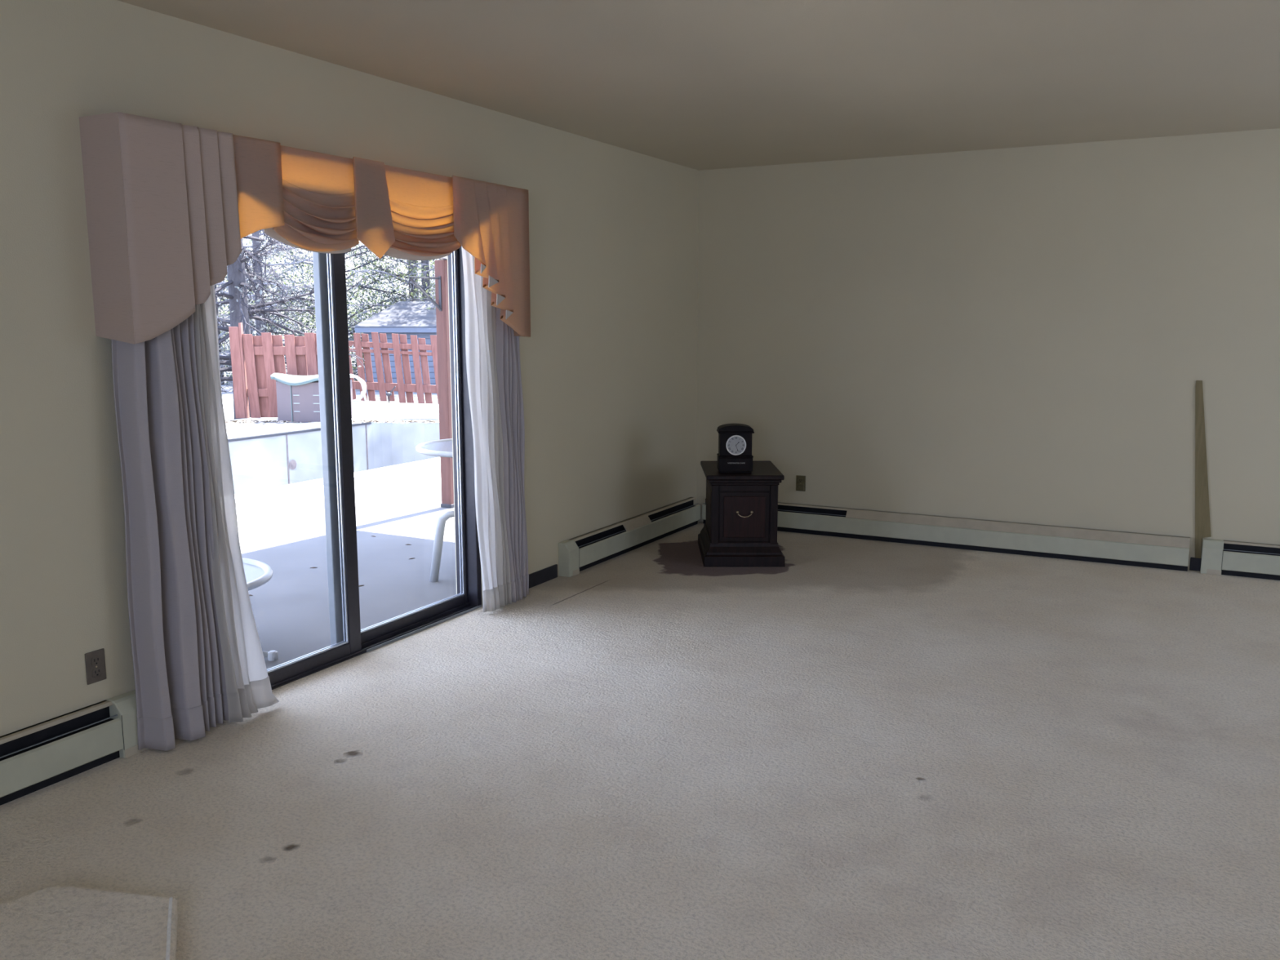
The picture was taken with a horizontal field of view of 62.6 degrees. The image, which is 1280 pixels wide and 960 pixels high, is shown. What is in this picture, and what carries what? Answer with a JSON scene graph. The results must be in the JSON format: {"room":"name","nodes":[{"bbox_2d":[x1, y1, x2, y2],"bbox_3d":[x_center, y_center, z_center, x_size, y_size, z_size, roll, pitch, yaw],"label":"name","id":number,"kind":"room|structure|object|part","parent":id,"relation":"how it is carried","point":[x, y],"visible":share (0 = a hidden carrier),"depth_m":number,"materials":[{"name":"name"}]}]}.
{"room":"living room","nodes":[
{"label":"living room","id":0,"kind":"room"},
{"bbox_2d":[0,0,698,736],"bbox_3d":[-1.696,-0.277,3.646,0.160,2.560,8.960,5,10,28],"label":"wall","id":1,"kind":"structure","parent":0,"point":[608,361],"depth_m":3.70,"materials":[{"name":"beige paint"}]},
{"bbox_2d":[0,689,148,805],"bbox_3d":[-2.490,1.039,2.081,0.076,0.192,3.530,5,10,28],"label":"baseboard heater","id":2,"kind":"object","parent":1,"relation":"attached to","point":[41,755],"visible":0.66,"depth_m":3.32,"materials":[{"name":"beige metal"}]},
{"bbox_3d":[-2.557,1.049,2.026,0.012,0.190,3.370,5,10,28],"label":"plate","id":3,"kind":"part","parent":2,"relation":"part of","materials":[{"name":"white metal"}]},
{"bbox_2d":[0,700,112,744],"bbox_3d":[-2.546,0.962,2.007,0.037,0.012,3.370,5,10,28],"label":"hood","id":4,"kind":"object","parent":2,"relation":"attached to","point":[65,719],"depth_m":3.31,"materials":[{"name":"metal"}]},
{"bbox_3d":[-2.514,1.000,1.996,0.004,0.003,3.370,5,10,28],"label":"damper rod","id":5,"kind":"part","parent":2,"relation":"part of","materials":[{"name":"grey metal"}]},
{"bbox_3d":[-2.503,1.062,2.000,0.012,0.108,3.370,5,10,28],"label":"panel","id":6,"kind":"part","parent":2,"relation":"part of","materials":[{"name":"white metal"}]},
{"bbox_2d":[84,648,106,684],"bbox_3d":[-1.780,0.610,3.441,0.009,0.106,0.068,5,10,28],"label":"wall outlet","id":7,"kind":"object","parent":1,"relation":"attached to","point":[95,669],"visible":1,"depth_m":3.44,"materials":[{"name":"brown plastic"}]},
{"bbox_2d":[90,655,101,666],"bbox_3d":[-1.778,0.591,3.437,0.004,0.029,0.033,5,10,28],"label":"receptacle","id":8,"kind":"object","parent":7,"relation":"attached to","point":[95,660],"depth_m":3.44,"materials":[{"name":"black"}]},
{"bbox_2d":[92,666,102,677],"bbox_3d":[-1.778,0.630,3.443,0.004,0.029,0.033,5,10,28],"label":"receptacle","id":9,"kind":"object","parent":7,"relation":"attached to","point":[96,671],"depth_m":3.44,"materials":[{"name":"black"}]},
{"bbox_2d":[79,111,530,344],"bbox_3d":[-1.132,-0.916,4.231,0.204,0.707,2.206,5,10,28],"label":"window valance","id":10,"kind":"object","parent":1,"relation":"attached to","point":[170,206],"visible":1,"depth_m":3.58,"materials":[{"name":"beige fabric"}]},
{"bbox_3d":[-1.657,-0.774,3.273,0.185,0.696,0.003,5,10,28],"label":"return panel","id":11,"kind":"part","parent":10,"relation":"part of","materials":[{"name":"beige fabric"}]},
{"bbox_2d":[111,304,228,751],"bbox_3d":[-1.560,-0.101,3.517,0.131,1.988,0.376,5,10,28],"label":"drape","id":12,"kind":"object","parent":10,"relation":"hanging from","point":[180,686],"visible":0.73,"depth_m":3.51,"materials":[{"name":"grey fabric"}]},
{"bbox_2d":[193,284,279,722],"bbox_3d":[-1.435,-0.134,3.719,0.127,1.985,0.234,5,10,28],"label":"sheer curtain","id":13,"kind":"object","parent":10,"relation":"hanging from","point":[247,682],"visible":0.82,"depth_m":3.73,"materials":[{"name":"white fabric"}]},
{"bbox_2d":[461,246,511,612],"bbox_3d":[-0.739,-0.343,5.095,0.084,1.988,0.277,5,10,28],"label":"sheer curtain","id":14,"kind":"object","parent":10,"relation":"hanging from","point":[480,315],"visible":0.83,"depth_m":5.11,"materials":[{"name":"white fabric"}]},
{"bbox_2d":[496,307,528,602],"bbox_3d":[-0.639,-0.373,5.287,0.086,1.988,0.238,3,9,20],"label":"drape","id":15,"kind":"object","parent":10,"relation":"hanging from","point":[508,345],"visible":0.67,"depth_m":5.30,"materials":[{"name":"grey fabric"}]},
{"bbox_2d":[266,244,481,689],"bbox_3d":[-1.245,-0.260,4.460,0.144,2.100,1.680,5,10,28],"label":"door","id":16,"kind":"structure","parent":1,"relation":"in","point":[348,641],"depth_m":4.48,"materials":[{"name":"brown metal"}]},
{"bbox_3d":[-1.410,-0.201,4.099,0.036,2.008,0.778,5,10,28],"label":"sliding panel","id":17,"kind":"part","parent":16,"relation":"part of","materials":[{"name":"clear glass"}]},
{"bbox_3d":[-1.082,-0.310,4.811,0.036,2.008,0.832,5,10,28],"label":"fixed panel","id":18,"kind":"part","parent":16,"relation":"part of","materials":[{"name":"clear glass"}]},
{"bbox_3d":[-1.251,-0.276,4.461,0.130,2.070,1.680,5,10,28],"label":"frame","id":19,"kind":"part","parent":16,"relation":"part of","materials":[{"name":"brown metal"}]},
{"bbox_2d":[528,564,557,588],"bbox_3d":[-0.570,0.539,5.729,0.012,0.075,0.435,5,10,28],"label":"baseboard","id":20,"kind":"structure","parent":1,"relation":"attached to","point":[543,575],"depth_m":5.79,"materials":[{"name":"black plastic"}]},
{"bbox_2d":[558,497,700,577],"bbox_3d":[-0.015,0.333,6.685,0.076,0.192,1.760,5,10,28],"label":"baseboard heater","id":21,"kind":"object","parent":1,"relation":"attached to","point":[576,554],"visible":1,"depth_m":6.49,"materials":[{"name":"beige metal"}]},
{"bbox_3d":[-0.018,0.325,6.746,0.012,0.190,1.655,5,10,28],"label":"plate","id":22,"kind":"part","parent":21,"relation":"part of","materials":[{"name":"white metal"}]},
{"bbox_2d":[570,497,696,541],"bbox_3d":[-0.007,0.238,6.727,0.037,0.012,1.655,5,10,28],"label":"hood","id":23,"kind":"object","parent":21,"relation":"attached to","point":[642,518],"depth_m":6.64,"materials":[{"name":"metal"}]},
{"bbox_3d":[0.024,0.276,6.716,0.004,0.003,1.655,5,10,28],"label":"damper rod","id":24,"kind":"part","parent":21,"relation":"part of","materials":[{"name":"grey metal"}]},
{"bbox_3d":[0.035,0.338,6.720,0.012,0.108,1.655,5,10,28],"label":"panel","id":25,"kind":"part","parent":21,"relation":"part of","materials":[{"name":"white metal"}]},
{"bbox_2d":[0,521,1279,959],"bbox_3d":[0.848,1.129,2.517,5.620,0.120,8.600,5,10,28],"label":"floor","id":26,"kind":"structure","parent":0,"point":[851,748],"depth_m":3.27,"materials":[{"name":"beige carpet"}]},
{"bbox_2d":[0,886,177,959],"bbox_3d":[-1.591,1.106,2.102,1.214,0.051,0.887,-3,9,-22],"label":"carpeted step","id":27,"kind":"structure","parent":26,"relation":"on","point":[52,922],"depth_m":2.44,"materials":[{"name":"beige carpet"}]},
{"bbox_2d":[697,461,785,566],"bbox_3d":[0.612,0.192,6.455,0.476,0.540,0.666,0,9,0],"label":"end table","id":28,"kind":"object","parent":26,"relation":"on","point":[740,529],"visible":0.99,"depth_m":6.17,"materials":[{"name":"brown wood"}]},
{"bbox_3d":[0.422,0.172,6.454,0.008,0.280,0.450,0,9,0],"label":"panel","id":29,"kind":"part","parent":28,"relation":"part of","materials":[{"name":"black wood"}]},
{"bbox_2d":[716,423,754,473],"bbox_3d":[0.562,-0.189,6.224,0.210,0.282,0.140,0,9,0],"label":"mantel clock","id":30,"kind":"object","parent":28,"relation":"on","point":[735,455],"visible":1,"depth_m":6.16,"materials":[{"name":"black wood"}]},
{"bbox_2d":[717,456,752,473],"bbox_3d":[0.562,-0.095,6.238,0.200,0.092,0.130,0,9,0],"label":"base","id":31,"kind":"object","parent":30,"relation":"on","point":[726,464],"depth_m":6.17,"materials":[{"name":"black wood"}]},
{"bbox_3d":[0.562,-0.145,6.231,0.204,0.009,0.136,0,9,0],"label":"moulding","id":32,"kind":"part","parent":30,"relation":"part of","materials":[{"name":"black wood"}]},
{"bbox_3d":[0.562,-0.287,6.209,0.210,0.010,0.140,0,9,0],"label":"cornice","id":33,"kind":"part","parent":30,"relation":"part of","materials":[{"name":"black wood"}]},
{"bbox_3d":[0.612,0.384,6.202,0.300,0.038,0.015,0,9,0],"label":"rail","id":34,"kind":"part","parent":28,"relation":"part of","materials":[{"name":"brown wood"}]},
{"bbox_3d":[0.612,0.216,6.176,0.292,0.294,0.013,0,9,0],"label":"drawer","id":35,"kind":"part","parent":28,"relation":"part of","materials":[{"name":"brown wood"}]},
{"bbox_3d":[0.612,0.217,6.167,0.244,0.246,0.008,0,9,0],"label":"raised panel","id":36,"kind":"part","parent":28,"relation":"part of","materials":[{"name":"red wood"}]},
{"bbox_3d":[0.612,0.048,6.151,0.300,0.038,0.015,0,9,0],"label":"rail","id":37,"kind":"part","parent":28,"relation":"part of","materials":[{"name":"brown wood"}]},
{"bbox_3d":[0.612,-0.030,6.422,0.424,0.034,0.617,0,9,0],"label":"moulding","id":38,"kind":"part","parent":28,"relation":"part of","materials":[{"name":"brown wood"}]},
{"bbox_3d":[0.612,0.201,6.150,0.100,0.037,0.026,0,9,0],"label":"bail handle","id":39,"kind":"part","parent":28,"relation":"part of","materials":[{"name":"gold metal"}]},
{"bbox_2d":[117,0,1279,170],"bbox_3d":[0.856,-1.415,2.122,6.000,0.150,9.000,5,10,28],"label":"ceiling","id":40,"kind":"structure","parent":0,"point":[700,85],"depth_m":4.21,"materials":[{"name":"paint"}]},
{"bbox_2d":[696,128,1279,569],"bbox_3d":[2.982,-0.657,6.113,5.760,2.560,0.160,5,10,28],"label":"wall","id":41,"kind":"structure","parent":0,"point":[1021,335],"depth_m":6.38,"materials":[{"name":"beige paint"}]},
{"bbox_2d":[795,475,805,491],"bbox_3d":[1.086,0.024,7.129,0.068,0.106,0.030,5,10,28],"label":"wall outlet","id":42,"kind":"object","parent":41,"relation":"attached to","point":[800,480],"visible":1,"depth_m":7.13,"materials":[{"name":"beige plastic"}]},
{"bbox_2d":[702,496,1190,571],"bbox_3d":[1.807,0.322,6.763,3.060,0.190,0.072,5,10,28],"label":"baseboard heater","id":43,"kind":"object","parent":41,"relation":"attached to","point":[1104,546],"visible":0.97,"depth_m":6.54,"materials":[{"name":"beige metal"}]},
{"bbox_3d":[1.799,0.272,6.739,3.060,0.003,0.004,5,10,28],"label":"damper rod","id":44,"kind":"part","parent":43,"relation":"part of","materials":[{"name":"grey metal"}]},
{"bbox_2d":[704,496,1190,539],"bbox_3d":[1.815,0.231,6.764,3.060,0.012,0.037,5,10,28],"label":"hood","id":45,"kind":"object","parent":43,"relation":"attached to","point":[1085,532],"depth_m":6.58,"materials":[{"name":"metal"}]},
{"bbox_3d":[1.821,0.318,6.789,3.060,0.190,0.012,5,10,28],"label":"plate","id":46,"kind":"part","parent":43,"relation":"part of","materials":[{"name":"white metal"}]},
{"bbox_2d":[1189,557,1201,570],"bbox_3d":[3.205,0.485,6.070,0.055,0.075,0.012,5,10,28],"label":"baseboard","id":47,"kind":"structure","parent":41,"relation":"attached to","point":[1195,563],"depth_m":6.06,"materials":[{"name":"black plastic"}]},
{"bbox_2d":[1195,380,1211,558],"bbox_3d":[3.203,-0.018,5.995,0.140,1.093,0.010,5,10,28],"label":"wooden strip","id":48,"kind":"object","parent":41,"relation":"attached to","point":[1202,523],"visible":1,"depth_m":5.99,"materials":[{"name":"wood"}]},
{"bbox_2d":[1200,537,1279,580],"bbox_3d":[4.230,0.515,5.487,2.300,0.192,0.076,5,10,28],"label":"baseboard heater","id":49,"kind":"object","parent":41,"relation":"attached to","point":[1219,557],"visible":1,"depth_m":5.92,"materials":[{"name":"beige metal"}]},
{"bbox_3d":[4.263,0.532,5.440,2.195,0.108,0.012,5,10,28],"label":"panel","id":50,"kind":"part","parent":49,"relation":"part of","materials":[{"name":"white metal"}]},
{"bbox_2d":[1223,540,1279,548],"bbox_3d":[4.285,0.429,5.466,2.195,0.012,0.037,5,10,28],"label":"hood","id":51,"kind":"object","parent":49,"relation":"attached to","point":[1227,544],"depth_m":5.92,"materials":[{"name":"metal"}]},
{"bbox_3d":[4.269,0.470,5.441,2.195,0.003,0.004,5,10,28],"label":"damper rod","id":52,"kind":"part","parent":49,"relation":"part of","materials":[{"name":"grey metal"}]},
{"label":"outside","id":53,"kind":"structure","parent":0,"visible":0},
{"bbox_2d":[221,377,439,420],"bbox_3d":[1.341,0.672,9.399,80.000,0.500,64.000,5,10,28],"label":"lawn","id":54,"kind":"structure","parent":53,"point":[227,397],"depth_m":23.55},
{"bbox_2d":[214,231,315,384],"bbox_3d":[-11.893,-7.596,29.380,7.227,11.003,5.604,5,10,28],"label":"tree","id":55,"kind":"object","parent":54,"relation":"on","point":[280,274],"visible":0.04,"depth_m":29.45,"materials":[{"name":"grey plant"}]},
{"bbox_2d":[214,230,361,391],"bbox_3d":[-10.276,-6.262,27.044,5.878,10.029,5.724,2,9,12],"label":"tree","id":56,"kind":"object","parent":54,"relation":"on","point":[257,322],"visible":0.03,"depth_m":27.31,"materials":[{"name":"grey plant"}]},
{"bbox_2d":[214,229,365,419],"bbox_3d":[-7.189,-6.005,18.387,4.334,11.082,4.644,6,10,33],"label":"tree","id":57,"kind":"object","parent":54,"relation":"on","point":[240,311],"visible":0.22,"depth_m":18.78,"materials":[{"name":"grey plant"}]},
{"bbox_2d":[248,237,418,338],"bbox_3d":[-9.783,-9.024,32.161,5.805,12.005,6.345,-2,9,-15],"label":"tree","id":58,"kind":"object","parent":54,"relation":"on","point":[356,246],"visible":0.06,"depth_m":32.22,"materials":[{"name":"grey plant"}]},
{"bbox_2d":[290,249,441,381],"bbox_3d":[-6.481,-7.527,29.773,6.569,11.244,7.643,4,9,23],"label":"tree","id":59,"kind":"object","parent":54,"relation":"on","point":[427,262],"visible":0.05,"depth_m":30.00,"materials":[{"name":"grey plant"}]},
{"bbox_2d":[386,386,395,402],"bbox_3d":[-4.564,-1.566,19.247,0.185,0.307,0.116,5,10,28],"label":"garden light","id":60,"kind":"object","parent":54,"relation":"on","point":[388,393],"visible":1,"depth_m":19.23,"materials":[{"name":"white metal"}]},
{"bbox_2d":[348,332,438,404],"bbox_3d":[-4.327,-2.115,19.988,3.097,1.431,0.088,0,9,0],"label":"picket fence","id":61,"kind":"object","parent":54,"relation":"on","point":[409,388],"visible":0.45,"depth_m":19.97,"materials":[{"name":"red wood"}]},
{"bbox_3d":[-4.361,-2.526,19.925,3.028,0.251,0.045,0,9,0],"label":"rail","id":62,"kind":"part","parent":61,"relation":"part of","materials":[{"name":"red wood"}]},
{"bbox_3d":[-4.351,-2.407,19.944,3.024,0.211,0.045,0,9,0],"label":"rail","id":63,"kind":"part","parent":61,"relation":"part of","materials":[{"name":"red wood"}]},
{"bbox_3d":[-4.294,-1.750,20.044,3.032,0.301,0.045,0,9,0],"label":"rail","id":64,"kind":"part","parent":61,"relation":"part of","materials":[{"name":"red wood"}]},
{"bbox_2d":[351,301,436,391],"bbox_3d":[-4.791,-3.202,28.105,4.810,3.100,3.400,0,9,0],"label":"garden shed","id":65,"kind":"object","parent":54,"relation":"on","point":[409,318],"visible":0.28,"depth_m":26.67,"materials":[{"name":"blue wood"}]},
{"bbox_2d":[363,257,440,307],"bbox_3d":[-4.873,-8.083,31.147,5.469,11.003,6.542,-7,11,-40],"label":"tree","id":66,"kind":"object","parent":54,"relation":"on","point":[411,269],"visible":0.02,"depth_m":30.00,"materials":[{"name":"grey plant"}]},
{"bbox_2d":[400,263,435,309],"bbox_3d":[-3.833,-6.060,28.379,6.425,9.644,6.519,-6,11,-34],"label":"tree","id":67,"kind":"object","parent":54,"relation":"on","point":[415,268],"visible":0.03,"depth_m":28.55,"materials":[{"name":"grey plant"}]},
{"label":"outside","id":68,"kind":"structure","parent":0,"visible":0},
{"bbox_2d":[238,488,456,669],"bbox_3d":[-2.779,0.889,4.889,2.740,0.200,10.200,5,10,28],"label":"patio","id":69,"kind":"structure","parent":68,"point":[291,611],"depth_m":6.45,"materials":[{"name":"concrete"}]},
{"bbox_2d":[242,557,278,661],"bbox_3d":[-2.071,0.620,4.708,0.806,0.386,0.835,5,10,28],"label":"side table","id":70,"kind":"object","parent":69,"relation":"on","point":[257,573],"visible":0.14,"depth_m":4.76,"materials":[{"name":"white paint"}]},
{"bbox_3d":[-1.847,0.631,4.719,0.380,0.345,0.026,0,9,1],"label":"leg","id":71,"kind":"part","parent":70,"relation":"part of","materials":[{"name":"white paint"}]},
{"bbox_2d":[415,438,452,457],"bbox_3d":[-0.932,0.158,6.482,0.860,0.759,0.860,2,9,14],"label":"patio table","id":72,"kind":"object","parent":69,"relation":"on","point":[442,447],"visible":0.27,"depth_m":6.29,"materials":[{"name":"white paint"}]},
{"bbox_2d":[429,511,453,582],"bbox_3d":[-0.897,0.351,6.343,0.667,0.428,0.494,0,9,0],"label":"chair leg","id":73,"kind":"object","parent":69,"relation":"on","point":[441,523],"visible":0.13,"depth_m":6.11,"materials":[{"name":"white paint"}]},
{"bbox_2d":[434,259,453,508],"bbox_3d":[-1.552,-0.757,8.450,0.112,1.975,0.112,5,10,28],"label":"porch post","id":74,"kind":"object","parent":69,"relation":"on","point":[441,266],"visible":0.74,"depth_m":8.40,"materials":[{"name":"red wood"}]},
{"bbox_2d":[404,275,441,311],"bbox_3d":[-1.706,-1.464,8.260,0.288,0.270,0.024,-2,9,-14],"label":"bracket","id":75,"kind":"object","parent":74,"relation":"attached to","point":[439,307],"visible":1,"depth_m":8.27,"materials":[{"name":"metal"}]},
{"bbox_3d":[-1.692,-1.585,8.244,0.238,0.024,0.018,-2,9,-14],"label":"arm","id":76,"kind":"part","parent":75,"relation":"part of","materials":[{"name":"black metal"}]},
{"bbox_3d":[-1.577,-1.469,8.294,0.024,0.270,0.006,5,10,28],"label":"wall plate","id":77,"kind":"part","parent":75,"relation":"part of","materials":[{"name":"black metal"}]},
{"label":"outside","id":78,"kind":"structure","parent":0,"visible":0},
{"bbox_2d":[225,404,440,532],"bbox_3d":[-6.281,0.318,8.632,7.000,0.198,19.600,5,10,28],"label":"pool deck","id":79,"kind":"object","parent":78,"point":[277,508],"visible":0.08,"depth_m":9.36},
{"bbox_2d":[228,322,318,417],"bbox_3d":[-5.383,-1.681,16.234,1.808,1.473,0.126,0,9,0],"label":"picket fence","id":80,"kind":"object","parent":79,"relation":"on","point":[260,357],"visible":0.56,"depth_m":16.21,"materials":[{"name":"red wood"}]},
{"bbox_3d":[-6.198,-1.655,16.225,0.178,1.400,0.100,0,9,0],"label":"gate post","id":81,"kind":"part","parent":80,"relation":"part of","materials":[{"name":"red wood"}]},
{"bbox_3d":[-6.106,-1.685,16.221,0.063,1.460,0.090,0,9,0],"label":"gate post","id":82,"kind":"part","parent":80,"relation":"part of","materials":[{"name":"red wood"}]},
{"bbox_3d":[-5.319,-1.354,16.304,1.680,0.120,0.045,0,9,0],"label":"rail","id":83,"kind":"part","parent":80,"relation":"part of","materials":[{"name":"red wood"}]},
{"bbox_3d":[-5.348,-1.992,16.206,1.680,0.130,0.045,0,9,0],"label":"rail","id":84,"kind":"part","parent":80,"relation":"part of","materials":[{"name":"red wood"}]},
{"bbox_2d":[270,373,355,422],"bbox_3d":[-4.941,-1.250,15.834,1.154,0.716,0.776,0,9,0],"label":"box","id":85,"kind":"object","parent":79,"relation":"on","point":[297,396],"visible":0.58,"depth_m":15.55,"materials":[{"name":"beige plastic"}]},
{"bbox_3d":[-4.941,-1.536,15.790,1.154,0.136,0.776,0,9,0],"label":"lid","id":86,"kind":"part","parent":85,"relation":"part of","materials":[{"name":"grey plastic"}]},
{"bbox_2d":[225,419,439,423],"bbox_3d":[-5.179,-0.849,15.475,4.765,0.020,0.712,0,9,0],"label":"leaf litter","id":87,"kind":"object","parent":79,"relation":"on","point":[359,421],"visible":0.56,"depth_m":15.63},
{"bbox_2d":[226,413,440,502],"bbox_3d":[-5.634,0.838,9.481,4.430,1.512,16.050,5,10,28],"label":"swimming pool","id":88,"kind":"object","parent":79,"relation":"in","point":[270,460],"visible":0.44,"depth_m":14.98,"materials":[{"name":"white metal"}]},
{"bbox_2d":[350,373,381,404],"bbox_3d":[-5.079,-1.626,18.869,0.911,0.543,0.334,0,9,3],"label":"ladder handrail","id":89,"kind":"object","parent":79,"relation":"on","point":[355,402],"visible":0.52,"depth_m":18.94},
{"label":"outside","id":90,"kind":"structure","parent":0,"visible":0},
{"bbox_2d":[217,244,438,376],"bbox_3d":[-15.029,-8.227,46.296,125.330,8.336,104.680,5,10,28],"label":"wooded hill","id":91,"kind":"structure","parent":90,"point":[304,251],"depth_m":57.40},
{"bbox_2d":[218,244,433,381],"bbox_3d":[-8.833,-6.877,29.135,7.299,10.021,5.994,1,9,7],"label":"tree","id":92,"kind":"object","parent":91,"relation":"on","point":[377,259],"visible":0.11,"depth_m":29.71,"materials":[{"name":"grey plant"}]},
{"bbox_2d":[216,231,438,384],"bbox_3d":[-12.113,-8.493,36.883,12.840,10.846,18.554,-1,9,-8],"label":"tree","id":93,"kind":"object","parent":91,"relation":"on","point":[224,310],"visible":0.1,"depth_m":34.78,"materials":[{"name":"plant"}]},
{"bbox_2d":[311,244,434,319],"bbox_3d":[-7.311,-10.578,34.896,6.874,13.437,5.882,5,10,28],"label":"tree","id":94,"kind":"object","parent":91,"relation":"on","point":[358,251],"visible":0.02,"depth_m":35.22,"materials":[{"name":"grey plant"}]}
]}

